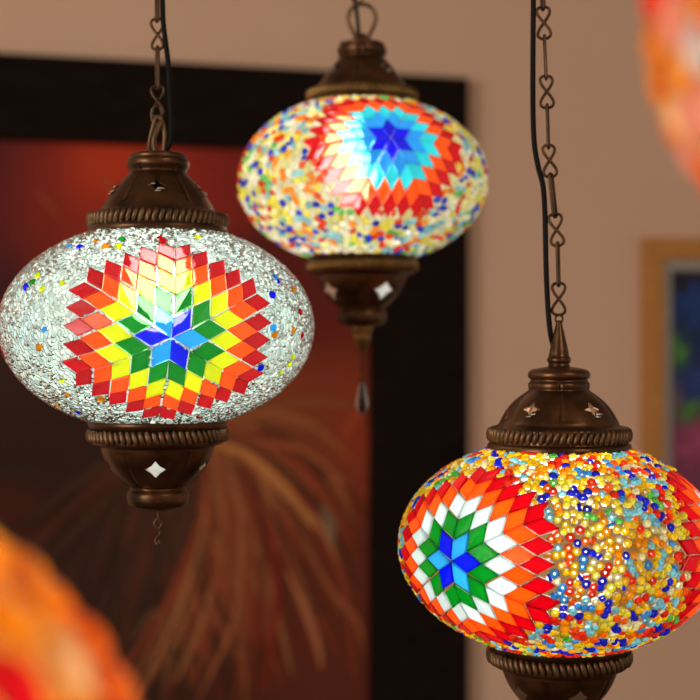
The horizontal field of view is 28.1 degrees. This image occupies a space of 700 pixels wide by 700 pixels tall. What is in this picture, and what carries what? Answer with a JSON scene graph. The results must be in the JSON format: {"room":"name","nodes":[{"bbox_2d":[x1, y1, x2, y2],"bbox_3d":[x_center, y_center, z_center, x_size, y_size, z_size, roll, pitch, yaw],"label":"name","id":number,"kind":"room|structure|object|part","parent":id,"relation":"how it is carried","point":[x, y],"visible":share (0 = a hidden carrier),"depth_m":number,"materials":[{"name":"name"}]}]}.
{"room":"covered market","nodes":[
{"label":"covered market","id":0,"kind":"room"},
{"bbox_2d":[0,0,699,699],"bbox_3d":[-0.016,0.140,2.658,7.200,2.720,0.120,0,0,-15],"label":"wall","id":1,"kind":"structure","parent":0,"point":[620,182],"depth_m":2.69,"materials":[{"name":"paint"}]},
{"bbox_2d":[0,53,468,699],"bbox_3d":[-0.342,0.229,2.489,1.163,1.480,0.034,0,0,-15],"label":"painting","id":2,"kind":"object","parent":1,"relation":"attached to","point":[279,576],"visible":0.7,"depth_m":2.53,"materials":[{"name":"black wood"}]},
{"bbox_2d":[641,237,699,491],"bbox_3d":[0.816,0.085,2.808,0.502,0.610,0.024,0,0,-15],"label":"painting","id":3,"kind":"object","parent":1,"relation":"attached to","point":[670,267],"visible":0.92,"depth_m":2.76,"materials":[{"name":"brown wood"}]},
{"bbox_3d":[0.000,-1.270,0.250,8.000,0.100,7.500,0,0,0],"label":"ceiling","id":4,"kind":"structure","parent":0,"visible":0},
{"bbox_2d":[0,535,136,699],"bbox_3d":[-0.235,-0.422,0.400,0.358,1.597,0.358,0,0,-44],"label":"pendant lamp","id":5,"kind":"object","parent":4,"relation":"hanging from","point":[40,654],"visible":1,"depth_m":0.40,"materials":[{"name":"orange glass"}]},
{"bbox_3d":[-0.234,0.142,0.400,0.345,0.206,0.345,0,0,0],"label":"glass globe","id":6,"kind":"part","parent":5,"relation":"part of"},
{"bbox_2d":[0,0,314,545],"bbox_3d":[-0.153,-0.532,1.120,0.250,1.377,0.251,0,0,11],"label":"pendant lamp","id":7,"kind":"object","parent":4,"relation":"hanging from","point":[155,326],"visible":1,"depth_m":1.04,"materials":[{"name":"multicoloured glass"}]},
{"bbox_3d":[-0.154,-0.018,1.120,0.245,0.146,0.245,0,0,0],"label":"glass globe","id":8,"kind":"part","parent":7,"relation":"part of"},
{"bbox_2d":[149,179,163,191],"bbox_3d":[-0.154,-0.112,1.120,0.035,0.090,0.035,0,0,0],"label":"star-shaped hole","id":9,"kind":"object","parent":7,"relation":"attached to","point":[157,184],"depth_m":1.11,"materials":[{"name":"metal"}]},
{"bbox_3d":[-0.155,-0.698,1.120,0.013,1.026,0.011,0,0,0],"label":"hanging chain","id":10,"kind":"part","parent":7,"relation":"part of","materials":[{"name":"metal"}]},
{"bbox_3d":[-0.148,-0.673,1.122,0.014,1.033,0.008,0,0,0],"label":"power cord","id":11,"kind":"part","parent":7,"relation":"part of","materials":[{"name":"black plastic"}]},
{"bbox_2d":[237,0,488,414],"bbox_3d":[0.013,-0.578,1.385,0.253,1.285,0.253,0,0,0],"label":"pendant lamp","id":12,"kind":"object","parent":4,"relation":"hanging from","point":[393,170],"visible":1,"depth_m":1.31,"materials":[{"name":"multicoloured glass"}]},
{"bbox_3d":[0.005,-0.750,1.383,0.010,0.880,0.006,0,0,0],"label":"power cord","id":13,"kind":"part","parent":12,"relation":"part of","materials":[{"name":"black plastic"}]},
{"bbox_3d":[0.012,0.019,1.384,0.004,0.037,0.004,0,0,-45],"label":"drop chain","id":14,"kind":"part","parent":12,"relation":"part of","materials":[{"name":"metal"}]},
{"bbox_3d":[0.012,-0.167,1.384,0.241,0.144,0.241,0,0,0],"label":"glass globe","id":15,"kind":"part","parent":12,"relation":"part of"},
{"bbox_2d":[397,0,699,699],"bbox_3d":[0.162,-0.448,1.087,0.250,1.546,0.249,0,0,19],"label":"pendant lamp","id":16,"kind":"object","parent":4,"relation":"hanging from","point":[538,545],"visible":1,"depth_m":1.01,"materials":[{"name":"multicoloured glass"}]},
{"bbox_3d":[0.152,-0.594,1.088,0.024,1.193,0.010,0,0,-24],"label":"power cord","id":17,"kind":"part","parent":16,"relation":"part of","materials":[{"name":"black plastic"}]},
{"bbox_3d":[0.154,-0.619,1.087,0.027,1.186,0.009,0,0,0],"label":"hanging chain","id":18,"kind":"part","parent":16,"relation":"part of","materials":[{"name":"metal"}]},
{"bbox_3d":[0.162,0.151,1.087,0.243,0.145,0.243,0,0,0],"label":"glass globe","id":19,"kind":"part","parent":16,"relation":"part of"},
{"bbox_3d":[0.162,0.138,1.087,0.106,0.132,0.106,0,0,0],"label":"light bulb","id":20,"kind":"part","parent":16,"relation":"part of","materials":[{"name":"multicoloured glass"}]},
{"bbox_2d":[641,0,699,183],"bbox_3d":[0.279,-0.548,0.450,0.362,1.345,0.362,0,0,20],"label":"pendant lamp","id":21,"kind":"object","parent":4,"relation":"hanging from","point":[671,33],"visible":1,"depth_m":0.46,"materials":[{"name":"orange glass"}]},
{"bbox_3d":[0.279,-0.113,0.450,0.349,0.208,0.349,0,0,0],"label":"glass globe","id":22,"kind":"part","parent":21,"relation":"part of"}
]}

